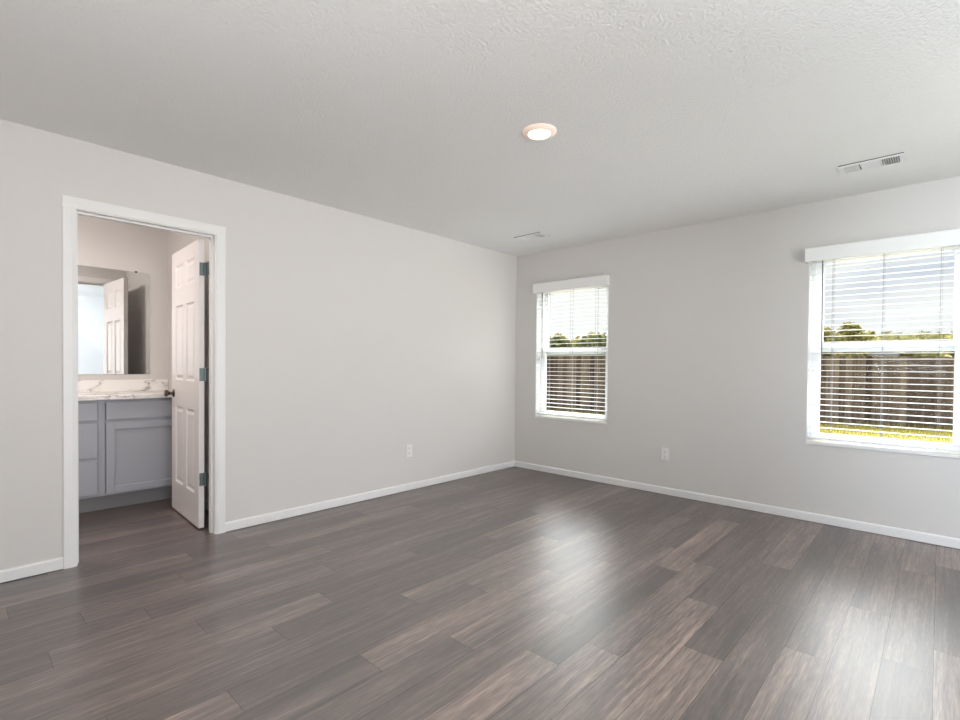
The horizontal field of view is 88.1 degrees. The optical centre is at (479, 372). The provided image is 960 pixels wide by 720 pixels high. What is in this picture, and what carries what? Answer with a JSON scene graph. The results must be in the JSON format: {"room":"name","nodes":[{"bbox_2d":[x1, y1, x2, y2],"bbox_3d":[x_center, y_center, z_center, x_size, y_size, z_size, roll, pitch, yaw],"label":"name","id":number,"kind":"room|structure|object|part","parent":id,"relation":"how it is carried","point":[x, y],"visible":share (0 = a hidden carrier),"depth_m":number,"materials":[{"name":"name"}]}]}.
{"room":"empty bedroom","nodes":[
{"label":"empty bedroom","id":0,"kind":"room"},
{"bbox_2d":[78,215,167,391],"bbox_3d":[-3.871,-0.138,3.766,0.150,2.440,2.830,1,1,43],"label":"wall","id":1,"kind":"structure","parent":0,"point":[102,243],"depth_m":4.48,"materials":[{"name":"paint"}]},
{"bbox_2d":[78,265,149,373],"bbox_3d":[-3.335,-0.450,4.217,0.010,0.924,0.904,1,1,43],"label":"wall mirror","id":2,"kind":"object","parent":1,"relation":"attached to","point":[114,305],"visible":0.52,"depth_m":4.35,"materials":[{"name":"clear glass"}]},
{"bbox_2d":[78,379,167,392],"bbox_3d":[-3.297,0.114,4.265,0.019,0.104,1.079,1,1,43],"label":"backsplash","id":3,"kind":"structure","parent":1,"relation":"attached to","point":[143,384],"depth_m":4.39,"materials":[{"name":"white stone"}]},
{"bbox_2d":[168,231,208,501],"bbox_3d":[-2.313,-0.129,4.170,1.585,2.440,0.120,1,1,43],"label":"wall","id":4,"kind":"structure","parent":0,"point":[176,241],"depth_m":4.01,"materials":[{"name":"paint"}]},
{"bbox_2d":[204,500,208,510],"bbox_3d":[-2.169,1.059,3.953,1.010,0.064,0.012,1,1,43],"label":"baseboard","id":5,"kind":"structure","parent":4,"relation":"attached to","point":[206,503],"depth_m":3.96,"materials":[{"name":"white paint"}]},
{"bbox_2d":[0,119,516,575],"bbox_3d":[-1.602,-0.116,3.687,0.115,2.440,5.800,1,1,43],"label":"wall","id":6,"kind":"structure","parent":0,"point":[353,340],"depth_m":3.76,"materials":[{"name":"paint"}]},
{"bbox_2d":[62,195,225,568],"bbox_3d":[-2.100,0.054,3.154,0.143,2.107,0.867,1,1,43],"label":"trim","id":7,"kind":"structure","parent":6,"relation":"attached to","point":[70,204],"depth_m":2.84,"materials":[{"name":"white paint"}]},
{"bbox_2d":[164,239,208,527],"bbox_3d":[-2.184,0.074,3.717,0.169,2.025,0.812,0,1,-44],"label":"door","id":8,"kind":"structure","parent":6,"relation":"in","point":[189,269],"depth_m":3.66,"materials":[{"name":"white paint"}]},
{"bbox_3d":[-2.460,0.161,3.927,0.067,0.062,0.062,0,1,-44],"label":"knob","id":9,"kind":"part","parent":8,"relation":"part of","materials":[{"name":"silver metal"}]},
{"bbox_2d":[0,461,514,582],"bbox_3d":[-1.566,1.069,3.661,0.012,0.064,5.800,1,1,43],"label":"baseboard","id":10,"kind":"structure","parent":6,"relation":"attached to","point":[14,573],"depth_m":3.87,"materials":[{"name":"white paint"}]},
{"bbox_2d":[406,444,411,456],"bbox_3d":[-0.661,0.727,4.631,0.009,0.116,0.071,1,1,43],"label":"wall outlet","id":11,"kind":"object","parent":6,"relation":"attached to","point":[408,447],"visible":1,"depth_m":4.63,"materials":[{"name":"white plastic"}]},
{"bbox_2d":[0,466,959,719],"bbox_3d":[-0.362,1.193,2.545,6.700,0.120,5.800,1,1,43],"label":"floor","id":12,"kind":"structure","parent":0,"point":[511,593],"depth_m":2.34,"materials":[{"name":"brown wood"}]},
{"bbox_2d":[78,398,171,512],"bbox_3d":[-3.114,0.646,4.099,0.525,0.876,1.060,1,1,43],"label":"vanity cabinet","id":13,"kind":"object","parent":12,"relation":"on","point":[125,445],"visible":0.44,"depth_m":4.00,"materials":[{"name":"grey paint"}]},
{"bbox_3d":[-3.124,0.302,3.707,0.019,0.138,0.427,1,1,43],"label":"drawer","id":14,"kind":"part","parent":13,"relation":"part of","materials":[{"name":"grey paint"}]},
{"bbox_3d":[-3.126,0.531,3.711,0.019,0.266,0.427,1,1,43],"label":"drawer","id":15,"kind":"part","parent":13,"relation":"part of","materials":[{"name":"grey paint"}]},
{"bbox_3d":[-3.129,0.820,3.715,0.019,0.265,0.427,1,1,43],"label":"drawer","id":16,"kind":"part","parent":13,"relation":"part of","materials":[{"name":"grey paint"}]},
{"bbox_2d":[78,379,171,400],"bbox_3d":[-3.100,0.137,4.082,0.557,0.142,1.079,1,1,43],"label":"countertop","id":17,"kind":"structure","parent":13,"relation":"on","point":[88,390],"depth_m":4.27,"materials":[{"name":"white stone"}]},
{"bbox_3d":[-2.758,0.300,4.102,0.019,0.138,0.541,1,1,43],"label":"false drawer","id":18,"kind":"part","parent":13,"relation":"part of","materials":[{"name":"grey paint"}]},
{"bbox_3d":[-2.762,0.675,4.107,0.019,0.564,0.541,1,1,43],"label":"cabinet door","id":19,"kind":"part","parent":13,"relation":"part of","materials":[{"name":"grey paint"}]},
{"bbox_3d":[-2.765,0.675,4.110,0.008,0.452,0.429,1,1,43],"label":"door panel","id":20,"kind":"part","parent":13,"relation":"part of","materials":[{"name":"grey paint"}]},
{"bbox_2d":[0,0,959,256],"bbox_3d":[-0.338,-1.367,2.507,7.000,0.120,6.100,1,1,43],"label":"ceiling","id":21,"kind":"structure","parent":0,"point":[413,114],"depth_m":2.35,"materials":[{"name":"white paint"}]},
{"bbox_2d":[513,232,549,241],"bbox_3d":[0.505,-1.328,4.855,0.320,0.011,0.176,1,1,43],"label":"ceiling vent","id":22,"kind":"object","parent":21,"relation":"in","point":[538,235],"visible":1,"depth_m":4.85,"materials":[{"name":"white metal"}]},
{"bbox_2d":[522,123,556,139],"bbox_3d":[0.321,-1.294,2.681,0.184,0.019,0.184,1,1,43],"label":"recessed light","id":23,"kind":"object","parent":21,"relation":"in","point":[539,131],"visible":1,"depth_m":2.65,"materials":[{"name":"beige plastic"}]},
{"bbox_2d":[837,152,905,175],"bbox_3d":[2.413,-1.284,3.060,0.320,0.011,0.176,1,1,43],"label":"ceiling vent","id":24,"kind":"object","parent":21,"relation":"in","point":[879,162],"visible":1,"depth_m":3.05,"materials":[{"name":"white metal"}]},
{"bbox_2d":[514,176,959,548],"bbox_3d":[2.309,-0.086,4.117,5.265,2.440,0.150,1,1,43],"label":"wall","id":25,"kind":"structure","parent":0,"point":[708,321],"depth_m":4.20,"materials":[{"name":"paint"}]},
{"bbox_2d":[535,285,608,423],"bbox_3d":[1.001,-0.218,5.320,0.890,1.456,0.160,1,1,43],"label":"window","id":26,"kind":"structure","parent":25,"relation":"in","point":[542,350],"depth_m":5.58,"materials":[{"name":"white plastic"}]},
{"bbox_3d":[0.971,0.499,5.305,0.890,0.022,0.090,1,1,43],"label":"sill","id":27,"kind":"part","parent":26,"relation":"part of","materials":[{"name":"white paint"}]},
{"bbox_2d":[533,274,609,419],"bbox_3d":[0.954,-0.256,5.269,0.906,1.452,0.118,1,1,43],"label":"window blind","id":28,"kind":"object","parent":26,"relation":"attached to","point":[601,280],"visible":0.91,"depth_m":5.26,"materials":[{"name":"white plastic"}]},
{"bbox_3d":[0.762,-0.221,5.490,0.011,1.360,0.054,1,1,43],"label":"ladder cord","id":29,"kind":"part","parent":28,"relation":"part of","materials":[{"name":"white fabric"}]},
{"bbox_3d":[0.978,-0.216,5.290,0.011,1.360,0.054,1,1,43],"label":"ladder cord","id":30,"kind":"part","parent":28,"relation":"part of","materials":[{"name":"white fabric"}]},
{"bbox_3d":[0.969,0.462,5.303,0.876,0.016,0.048,1,1,43],"label":"rail","id":31,"kind":"part","parent":28,"relation":"part of","materials":[{"name":"white plastic"}]},
{"bbox_3d":[1.197,-0.211,5.086,0.011,1.360,0.054,1,1,43],"label":"ladder cord","id":32,"kind":"part","parent":28,"relation":"part of","materials":[{"name":"white fabric"}]},
{"bbox_3d":[1.017,0.102,5.346,0.822,0.737,0.028,1,1,43],"label":"sash","id":33,"kind":"part","parent":26,"relation":"part of","materials":[{"name":"white plastic"}]},
{"bbox_3d":[1.044,-0.555,5.358,0.822,0.714,0.028,1,1,43],"label":"sash","id":34,"kind":"part","parent":26,"relation":"part of","materials":[{"name":"white plastic"}]},
{"bbox_2d":[661,447,668,460],"bbox_3d":[1.705,0.749,4.574,0.071,0.116,0.009,1,1,43],"label":"wall outlet","id":35,"kind":"object","parent":25,"relation":"attached to","point":[664,451],"visible":1,"depth_m":4.57,"materials":[{"name":"white plastic"}]},
{"bbox_2d":[515,461,959,548],"bbox_3d":[2.231,1.098,4.087,5.000,0.064,0.012,1,1,43],"label":"baseboard","id":36,"kind":"structure","parent":25,"relation":"attached to","point":[946,541],"depth_m":4.00,"materials":[{"name":"white paint"}]},
{"bbox_2d":[806,245,959,458],"bbox_3d":[2.893,-0.175,3.566,0.890,1.456,0.160,1,1,43],"label":"window","id":37,"kind":"structure","parent":25,"relation":"in","point":[954,345],"depth_m":3.64,"materials":[{"name":"white plastic"}]},
{"bbox_2d":[805,229,959,451],"bbox_3d":[2.846,-0.212,3.514,0.926,1.452,0.118,1,1,43],"label":"window blind","id":38,"kind":"object","parent":37,"relation":"attached to","point":[946,238],"visible":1,"depth_m":3.51,"materials":[{"name":"white plastic"}]},
{"bbox_3d":[2.654,-0.177,3.735,0.011,1.360,0.054,1,1,43],"label":"ladder cord","id":39,"kind":"part","parent":38,"relation":"part of","materials":[{"name":"white fabric"}]},
{"bbox_3d":[2.870,-0.172,3.535,0.011,1.360,0.054,1,1,43],"label":"ladder cord","id":40,"kind":"part","parent":38,"relation":"part of","materials":[{"name":"white fabric"}]},
{"bbox_3d":[2.861,0.505,3.548,0.876,0.016,0.048,1,1,43],"label":"rail","id":41,"kind":"part","parent":38,"relation":"part of","materials":[{"name":"white plastic"}]},
{"bbox_3d":[3.089,-0.167,3.332,0.011,1.360,0.054,1,1,43],"label":"ladder cord","id":42,"kind":"part","parent":38,"relation":"part of","materials":[{"name":"white fabric"}]},
{"bbox_3d":[2.863,0.542,3.550,0.890,0.022,0.090,1,1,43],"label":"sill","id":43,"kind":"part","parent":37,"relation":"part of","materials":[{"name":"white paint"}]},
{"bbox_3d":[2.909,0.146,3.591,0.822,0.737,0.028,1,1,43],"label":"sash","id":44,"kind":"part","parent":37,"relation":"part of","materials":[{"name":"white plastic"}]},
{"bbox_3d":[2.936,-0.512,3.603,0.822,0.714,0.028,1,1,43],"label":"sash","id":45,"kind":"part","parent":37,"relation":"part of","materials":[{"name":"white plastic"}]},
{"label":"outside","id":46,"kind":"structure","parent":0,"visible":0},
{"bbox_2d":[543,385,959,453],"bbox_3d":[41.204,1.116,49.784,240.000,0.001,180.000,1,1,43],"label":"ground","id":47,"kind":"structure","parent":46,"point":[878,436],"depth_m":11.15,"materials":[{"name":"plant"}]},
{"bbox_2d":[551,333,567,338],"bbox_3d":[20.226,-5.413,129.151,6.999,10.321,5.720,1,1,8],"label":"tree","id":48,"kind":"object","parent":47,"relation":"on","point":[556,334],"visible":0.02,"depth_m":129.46,"materials":[{"name":"green plant"}]},
{"bbox_2d":[547,336,572,356],"bbox_3d":[8.405,-1.910,59.998,5.334,5.145,5.460,1,1,3],"label":"tree","id":49,"kind":"object","parent":47,"relation":"on","point":[553,343],"visible":0.16,"depth_m":58.10,"materials":[{"name":"green plant"}]},
{"bbox_2d":[569,336,583,346],"bbox_3d":[17.427,-2.929,82.771,8.048,6.676,10.087,0,1,-27],"label":"tree","id":50,"kind":"object","parent":47,"relation":"on","point":[577,338],"visible":0.02,"depth_m":81.32,"materials":[{"name":"green plant"}]},
{"bbox_2d":[576,332,606,367],"bbox_3d":[13.610,-1.883,55.135,5.529,5.332,5.659,0,1,-19],"label":"tree","id":51,"kind":"object","parent":47,"relation":"on","point":[585,343],"visible":0.24,"depth_m":54.18,"materials":[{"name":"green plant"}]},
{"bbox_2d":[546,356,954,429],"bbox_3d":[6.902,0.427,13.819,19.245,1.812,0.153,1,1,22],"label":"fence","id":52,"kind":"object","parent":47,"relation":"on","point":[855,372],"visible":0.22,"depth_m":12.60,"materials":[{"name":"brown wood"}]},
{"bbox_3d":[1.319,0.334,15.954,2.399,1.792,0.022,1,1,22],"label":"board panel","id":53,"kind":"part","parent":52,"relation":"part of","materials":[{"name":"brown wood"}]},
{"bbox_3d":[3.551,0.369,15.073,2.399,1.788,0.022,1,1,22],"label":"board panel","id":54,"kind":"part","parent":52,"relation":"part of","materials":[{"name":"brown wood"}]},
{"bbox_3d":[8.014,0.434,13.311,2.395,1.792,0.022,1,1,22],"label":"board panel","id":55,"kind":"part","parent":52,"relation":"part of","materials":[{"name":"brown wood"}]},
{"bbox_3d":[10.248,0.469,12.430,2.399,1.790,0.021,1,1,22],"label":"board panel","id":56,"kind":"part","parent":52,"relation":"part of","materials":[{"name":"brown wood"}]},
{"bbox_3d":[12.478,0.502,11.549,2.395,1.791,0.022,1,1,22],"label":"board panel","id":57,"kind":"part","parent":52,"relation":"part of","materials":[{"name":"brown wood"}]},
{"bbox_2d":[822,327,846,357],"bbox_3d":[28.425,-1.426,41.145,3.280,5.104,2.749,0,1,-20],"label":"tree","id":58,"kind":"object","parent":47,"relation":"on","point":[826,333],"visible":0.14,"depth_m":40.66,"materials":[{"name":"green plant"}]},
{"bbox_2d":[837,321,878,356],"bbox_3d":[36.146,-1.946,47.590,3.211,6.095,3.958,0,1,-36],"label":"tree","id":59,"kind":"object","parent":47,"relation":"on","point":[846,328],"visible":0.32,"depth_m":47.13,"materials":[{"name":"green plant"}]},
{"bbox_2d":[868,351,900,356],"bbox_3d":[28.142,-0.160,34.611,1.840,2.760,2.200,1,1,39],"label":"garden shed","id":60,"kind":"object","parent":47,"relation":"on","point":[892,353],"visible":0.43,"depth_m":33.98,"materials":[{"name":"grey"}]},
{"bbox_2d":[852,330,951,357],"bbox_3d":[32.213,-1.052,37.860,6.835,4.524,5.454,0,1,-42],"label":"tree","id":61,"kind":"object","parent":47,"relation":"on","point":[913,336],"visible":0.11,"depth_m":36.63,"materials":[{"name":"green plant"}]},
{"bbox_2d":[910,331,954,356],"bbox_3d":[40.448,-1.280,43.867,6.019,4.952,7.444,1,1,35],"label":"tree","id":62,"kind":"object","parent":47,"relation":"on","point":[944,336],"visible":0.03,"depth_m":42.61,"materials":[{"name":"green plant"}]}
]}

